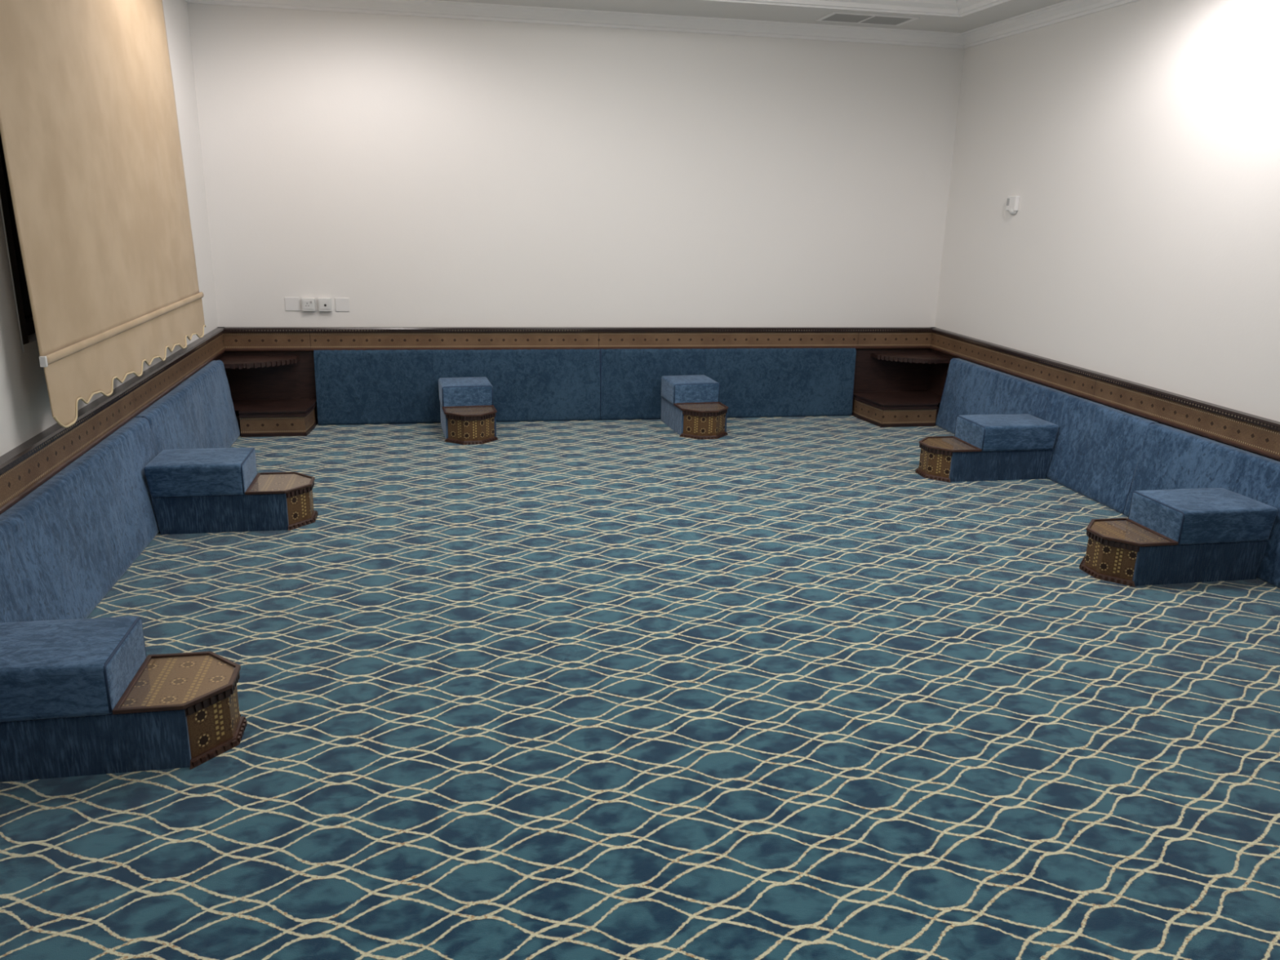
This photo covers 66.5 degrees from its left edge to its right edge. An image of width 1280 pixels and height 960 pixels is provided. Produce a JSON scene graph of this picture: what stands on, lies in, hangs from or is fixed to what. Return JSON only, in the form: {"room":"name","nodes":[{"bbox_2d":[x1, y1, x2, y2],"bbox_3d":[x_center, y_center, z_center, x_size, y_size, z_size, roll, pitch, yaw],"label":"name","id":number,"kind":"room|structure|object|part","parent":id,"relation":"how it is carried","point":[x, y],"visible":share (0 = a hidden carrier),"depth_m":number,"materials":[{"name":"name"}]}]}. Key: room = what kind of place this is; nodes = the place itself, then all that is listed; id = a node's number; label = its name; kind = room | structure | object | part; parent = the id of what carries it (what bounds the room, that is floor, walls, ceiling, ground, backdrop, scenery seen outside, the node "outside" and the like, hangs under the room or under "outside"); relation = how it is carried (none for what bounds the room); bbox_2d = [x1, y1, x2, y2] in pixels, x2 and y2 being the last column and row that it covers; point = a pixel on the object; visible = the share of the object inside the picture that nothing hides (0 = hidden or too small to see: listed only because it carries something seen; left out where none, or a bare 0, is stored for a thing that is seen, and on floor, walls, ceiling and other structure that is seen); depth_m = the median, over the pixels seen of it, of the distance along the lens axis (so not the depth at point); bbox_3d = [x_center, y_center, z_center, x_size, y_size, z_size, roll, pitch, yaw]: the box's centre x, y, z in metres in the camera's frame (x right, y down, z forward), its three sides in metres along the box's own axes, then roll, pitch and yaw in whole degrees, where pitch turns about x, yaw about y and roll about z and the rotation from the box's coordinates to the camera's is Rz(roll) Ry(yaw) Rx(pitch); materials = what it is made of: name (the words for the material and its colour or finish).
{"room":"majlis sitting room","nodes":[
{"label":"majlis sitting room","id":0,"kind":"room"},
{"bbox_2d":[0,0,217,456],"bbox_3d":[-2.131,-0.692,2.288,0.200,3.150,8.700,-2,16,-11],"label":"wall","id":1,"kind":"structure","parent":0,"point":[25,411],"depth_m":4.79,"materials":[{"name":"paint"}]},
{"bbox_2d":[0,133,35,344],"bbox_3d":[-2.542,-1.533,4.402,0.158,1.530,2.195,-2,16,-11],"label":"window","id":2,"kind":"structure","parent":1,"relation":"in","point":[24,306],"depth_m":3.75,"materials":[{"name":"grey glass"}]},
{"bbox_2d":[0,0,205,427],"bbox_3d":[-2.385,-1.451,4.407,0.144,1.968,2.429,-2,16,-11],"label":"blind","id":3,"kind":"object","parent":1,"relation":"attached to","point":[89,126],"visible":1,"depth_m":4.09,"materials":[{"name":"beige fabric"}]},
{"bbox_3d":[-2.245,-1.240,3.362,0.004,1.600,0.012,-2,16,-11],"label":"pull cord","id":4,"kind":"part","parent":3,"relation":"part of","materials":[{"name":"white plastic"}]},
{"bbox_3d":[-2.356,-0.551,4.681,0.029,0.088,2.412,-2,16,-11],"label":"hem trim","id":5,"kind":"part","parent":3,"relation":"part of","materials":[{"name":"beige fabric"}]},
{"bbox_2d":[0,327,225,514],"bbox_3d":[-2.031,0.241,2.583,0.052,0.162,8.700,-2,16,-11],"label":"trim","id":6,"kind":"structure","parent":1,"relation":"attached to","point":[31,464],"depth_m":4.19,"materials":[{"name":"brown wood"}]},
{"bbox_2d":[164,354,222,395],"bbox_3d":[-2.059,0.558,2.671,0.012,0.540,8.700,-2,16,-11],"label":"baseboard","id":7,"kind":"structure","parent":1,"relation":"attached to","point":[220,355],"depth_m":6.56,"materials":[{"name":"brown wood"}]},
{"bbox_2d":[187,3,964,327],"bbox_3d":[-0.273,-1.996,6.958,5.484,3.150,0.120,-2,16,-11],"label":"wall","id":8,"kind":"structure","parent":0,"point":[415,171],"depth_m":6.81,"materials":[{"name":"paint"}]},
{"bbox_2d":[284,297,299,311],"bbox_3d":[-2.389,-1.208,6.699,0.094,0.092,0.006,-2,16,-11],"label":"wall plate","id":9,"kind":"object","parent":8,"relation":"attached to","point":[291,304],"visible":1,"depth_m":6.70,"materials":[{"name":"white plastic"}]},
{"bbox_2d":[301,297,315,311],"bbox_3d":[-2.279,-1.205,6.706,0.086,0.088,0.036,-2,16,-11],"label":"electrical outlet","id":10,"kind":"object","parent":8,"relation":"attached to","point":[308,304],"visible":1,"depth_m":6.69,"materials":[{"name":"white plastic"}]},
{"bbox_2d":[317,297,332,311],"bbox_3d":[-2.173,-1.209,6.727,0.086,0.088,0.035,-2,16,-11],"label":"wall plate","id":11,"kind":"object","parent":8,"relation":"attached to","point":[324,304],"visible":1,"depth_m":6.71,"materials":[{"name":"white plastic"}]},
{"bbox_2d":[334,297,349,311],"bbox_3d":[-2.064,-1.215,6.762,0.094,0.092,0.006,-2,16,-11],"label":"wall plate","id":12,"kind":"object","parent":8,"relation":"attached to","point":[342,304],"visible":1,"depth_m":6.76,"materials":[{"name":"white plastic"}]},
{"bbox_2d":[187,0,964,48],"bbox_3d":[-0.224,-3.087,6.536,5.284,0.088,0.088,-2,16,-11],"label":"trim","id":13,"kind":"structure","parent":8,"relation":"attached to","point":[424,8],"depth_m":6.54,"materials":[{"name":"white paint"}]},
{"bbox_2d":[217,327,936,351],"bbox_3d":[-0.281,-1.036,7.149,5.284,0.162,0.052,-2,16,-11],"label":"trim","id":14,"kind":"structure","parent":8,"relation":"attached to","point":[235,339],"depth_m":7.09,"materials":[{"name":"brown wood"}]},
{"bbox_3d":[-0.284,-0.969,7.173,5.284,0.019,0.042,-2,16,-11],"label":"moulding","id":15,"kind":"part","parent":14,"relation":"part of","materials":[{"name":"brown wood"}]},
{"bbox_2d":[222,348,931,419],"bbox_3d":[-0.293,-0.725,7.259,5.284,0.540,0.012,-2,16,-11],"label":"baseboard","id":16,"kind":"structure","parent":8,"relation":"attached to","point":[295,380],"depth_m":6.85,"materials":[{"name":"brown wood"}]},
{"bbox_2d":[0,415,1279,959],"bbox_3d":[0.521,0.769,3.251,5.484,0.060,8.900,-2,16,-11],"label":"floor","id":17,"kind":"structure","parent":0,"point":[769,688],"depth_m":3.07,"materials":[{"name":"carpet"}]},
{"bbox_2d":[0,416,159,622],"bbox_3d":[-2.221,0.217,3.881,0.142,0.515,2.029,-2,16,-11],"label":"cushion","id":18,"kind":"object","parent":17,"relation":"on","point":[66,544],"visible":0.82,"depth_m":3.78,"materials":[{"name":"blue fabric"}]},
{"bbox_2d":[0,615,247,782],"bbox_3d":[-1.581,0.620,2.854,0.768,0.344,0.363,-2,16,-11],"label":"armrest","id":19,"kind":"object","parent":17,"relation":"on","point":[78,697],"visible":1,"depth_m":2.74,"materials":[{"name":"blue fabric"}]},
{"bbox_2d":[0,615,146,721],"bbox_3d":[-1.724,0.534,2.800,0.471,0.155,0.348,-2,16,-11],"label":"cushion","id":20,"kind":"object","parent":19,"relation":"on","point":[74,669],"depth_m":2.70,"materials":[{"name":"blue fabric"}]},
{"bbox_2d":[133,360,239,454],"bbox_3d":[-2.574,-0.302,5.643,0.144,0.515,1.710,-2,16,-11],"label":"cushion","id":21,"kind":"object","parent":17,"relation":"on","point":[198,413],"visible":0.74,"depth_m":5.63,"materials":[{"name":"blue fabric"}]},
{"bbox_2d":[143,447,318,534],"bbox_3d":[-1.992,0.040,4.819,0.735,0.344,0.363,-2,16,-11],"label":"armrest","id":22,"kind":"object","parent":17,"relation":"on","point":[203,490],"visible":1,"depth_m":4.67,"materials":[{"name":"blue fabric"}]},
{"bbox_2d":[143,447,257,497],"bbox_3d":[-2.136,-0.046,4.765,0.438,0.156,0.348,-2,16,-11],"label":"cushion","id":23,"kind":"object","parent":22,"relation":"on","point":[232,472],"depth_m":4.63,"materials":[{"name":"blue fabric"}]},
{"bbox_2d":[217,355,317,437],"bbox_3d":[-2.541,-0.574,6.637,0.602,0.485,0.394,-2,16,-11],"label":"corner shelf","id":24,"kind":"object","parent":17,"relation":"on","point":[264,417],"visible":0.91,"depth_m":6.54,"materials":[{"name":"brown wood"}]},
{"bbox_3d":[-2.587,-0.796,6.587,0.505,0.033,0.345,-2,16,-11],"label":"shelf","id":25,"kind":"part","parent":24,"relation":"part of","materials":[{"name":"brown wood"}]},
{"bbox_3d":[-2.543,-0.490,6.661,0.601,0.042,0.394,-2,16,-11],"label":"moulding","id":26,"kind":"part","parent":24,"relation":"part of","materials":[{"name":"brown wood"}]},
{"bbox_2d":[313,348,600,425],"bbox_3d":[-1.283,-0.677,7.024,2.010,0.530,0.080,-2,16,-11],"label":"cushion","id":27,"kind":"object","parent":17,"relation":"on","point":[353,387],"visible":0.92,"depth_m":6.97,"materials":[{"name":"blue fabric"}]},
{"bbox_2d":[438,377,498,444],"bbox_3d":[-1.185,-0.487,6.714,0.363,0.343,0.642,-3,17,-15],"label":"armrest","id":28,"kind":"object","parent":17,"relation":"on","point":[468,411],"visible":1,"depth_m":6.61,"materials":[{"name":"blue fabric"}]},
{"bbox_2d":[438,377,493,407],"bbox_3d":[-1.222,-0.619,6.825,0.346,0.155,0.345,-3,17,-15],"label":"cushion","id":29,"kind":"object","parent":28,"relation":"on","point":[455,392],"depth_m":6.68,"materials":[{"name":"blue fabric"}]},
{"bbox_2d":[661,374,728,439],"bbox_3d":[0.400,-0.535,7.018,0.363,0.345,0.642,-3,17,-15],"label":"armrest","id":30,"kind":"object","parent":17,"relation":"on","point":[691,406],"visible":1,"depth_m":6.94,"materials":[{"name":"blue fabric"}]},
{"bbox_2d":[661,374,719,404],"bbox_3d":[0.364,-0.667,7.129,0.348,0.156,0.345,-3,17,-15],"label":"cushion","id":31,"kind":"object","parent":30,"relation":"on","point":[692,388],"depth_m":6.99,"materials":[{"name":"blue fabric"}]},
{"bbox_2d":[600,347,856,420],"bbox_3d":[0.681,-0.735,7.400,1.988,0.530,0.080,-2,16,-11],"label":"cushion","id":32,"kind":"object","parent":17,"relation":"on","point":[797,382],"visible":0.9,"depth_m":7.39,"materials":[{"name":"blue fabric"}]},
{"bbox_2d":[851,352,951,427],"bbox_3d":[2.016,-0.697,7.468,0.648,0.485,0.484,-2,16,-11],"label":"corner shelf","id":33,"kind":"object","parent":17,"relation":"on","point":[892,408],"visible":0.98,"depth_m":7.36,"materials":[{"name":"brown wood"}]},
{"bbox_3d":[2.014,-0.613,7.492,0.648,0.042,0.484,-2,16,-11],"label":"moulding","id":34,"kind":"part","parent":33,"relation":"part of","materials":[{"name":"brown wood"}]},
{"bbox_3d":[2.079,-0.935,7.484,0.505,0.033,0.345,-2,16,-11],"label":"shelf","id":35,"kind":"part","parent":33,"relation":"part of","materials":[{"name":"brown wood"}]},
{"bbox_2d":[915,413,1058,482],"bbox_3d":[2.117,-0.207,6.039,0.795,0.344,0.363,-2,16,-11],"label":"armrest","id":36,"kind":"object","parent":17,"relation":"on","point":[1011,446],"visible":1,"depth_m":5.91,"materials":[{"name":"blue fabric"}]},
{"bbox_2d":[955,413,1058,451],"bbox_3d":[2.265,-0.302,6.040,0.498,0.156,0.348,-2,16,-11],"label":"cushion","id":37,"kind":"object","parent":36,"relation":"on","point":[1011,432],"depth_m":5.90,"materials":[{"name":"blue fabric"}]},
{"bbox_2d":[935,357,1159,514],"bbox_3d":[2.507,-0.360,6.293,0.144,0.515,2.165,-2,16,-11],"label":"cushion","id":38,"kind":"object","parent":17,"relation":"on","point":[1097,447],"visible":0.77,"depth_m":5.83,"materials":[{"name":"blue fabric"}]},
{"bbox_2d":[1079,488,1277,587],"bbox_3d":[2.434,0.251,4.486,0.785,0.344,0.363,-2,16,-11],"label":"armrest","id":39,"kind":"object","parent":17,"relation":"on","point":[1194,535],"visible":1,"depth_m":4.36,"materials":[{"name":"blue fabric"}]},
{"bbox_2d":[1128,488,1277,544],"bbox_3d":[2.582,0.156,4.487,0.488,0.155,0.347,-2,16,-11],"label":"cushion","id":40,"kind":"object","parent":39,"relation":"on","point":[1194,516],"depth_m":4.36,"materials":[{"name":"blue fabric"}]},
{"bbox_2d":[1123,422,1279,588],"bbox_3d":[2.918,0.242,4.251,0.143,0.515,2.170,-2,16,-11],"label":"cushion","id":41,"kind":"object","parent":17,"relation":"on","point":[1170,458],"visible":0.66,"depth_m":4.79,"materials":[{"name":"blue fabric"}]},
{"bbox_2d":[437,0,1066,32],"bbox_3d":[0.595,-2.078,2.427,5.484,0.300,8.900,-2,16,-11],"label":"ceiling","id":42,"kind":"structure","parent":0,"point":[702,8],"depth_m":6.34,"materials":[{"name":"white paint"}]},
{"bbox_2d":[706,0,1010,17],"bbox_3d":[0.513,-2.120,2.955,4.395,0.116,6.220,-2,16,-11],"label":"trim","id":43,"kind":"structure","parent":42,"relation":"attached to","point":[957,8],"depth_m":6.13,"materials":[{"name":"white paint"}]},
{"bbox_2d":[815,11,919,26],"bbox_3d":[1.512,-3.075,6.505,0.600,0.008,0.330,-2,16,-11],"label":"ceiling vent","id":44,"kind":"object","parent":42,"relation":"in","point":[833,16],"visible":1,"depth_m":6.49,"materials":[{"name":"white metal"}]},
{"bbox_2d":[934,0,1279,422],"bbox_3d":[3.213,-0.851,3.314,0.120,3.150,8.700,-2,16,-11],"label":"wall","id":45,"kind":"structure","parent":0,"point":[1138,142],"depth_m":5.40,"materials":[{"name":"paint"}]},
{"bbox_2d":[1005,195,1019,214],"bbox_3d":[2.494,-1.837,6.525,0.051,0.122,0.112,-2,16,-11],"label":"wall sensor","id":46,"kind":"object","parent":45,"relation":"attached to","point":[1012,202],"visible":1,"depth_m":6.50,"materials":[{"name":"white plastic"}]},
{"bbox_2d":[960,0,1139,48],"bbox_3d":[3.140,-1.967,2.970,0.088,0.088,8.700,-2,16,-11],"label":"trim","id":47,"kind":"structure","parent":45,"relation":"attached to","point":[1067,10],"depth_m":6.14,"materials":[{"name":"white paint"}]},
{"bbox_2d":[927,349,1279,461],"bbox_3d":[3.116,0.404,3.665,0.012,0.540,8.700,-2,16,-11],"label":"baseboard","id":48,"kind":"structure","parent":45,"relation":"attached to","point":[938,372],"depth_m":7.54,"materials":[{"name":"brown wood"}]},
{"bbox_2d":[929,328,1279,460],"bbox_3d":[3.105,0.088,3.569,0.052,0.162,8.700,-2,16,-11],"label":"trim","id":49,"kind":"structure","parent":45,"relation":"attached to","point":[1257,434],"depth_m":5.43,"materials":[{"name":"brown wood"}]}
]}

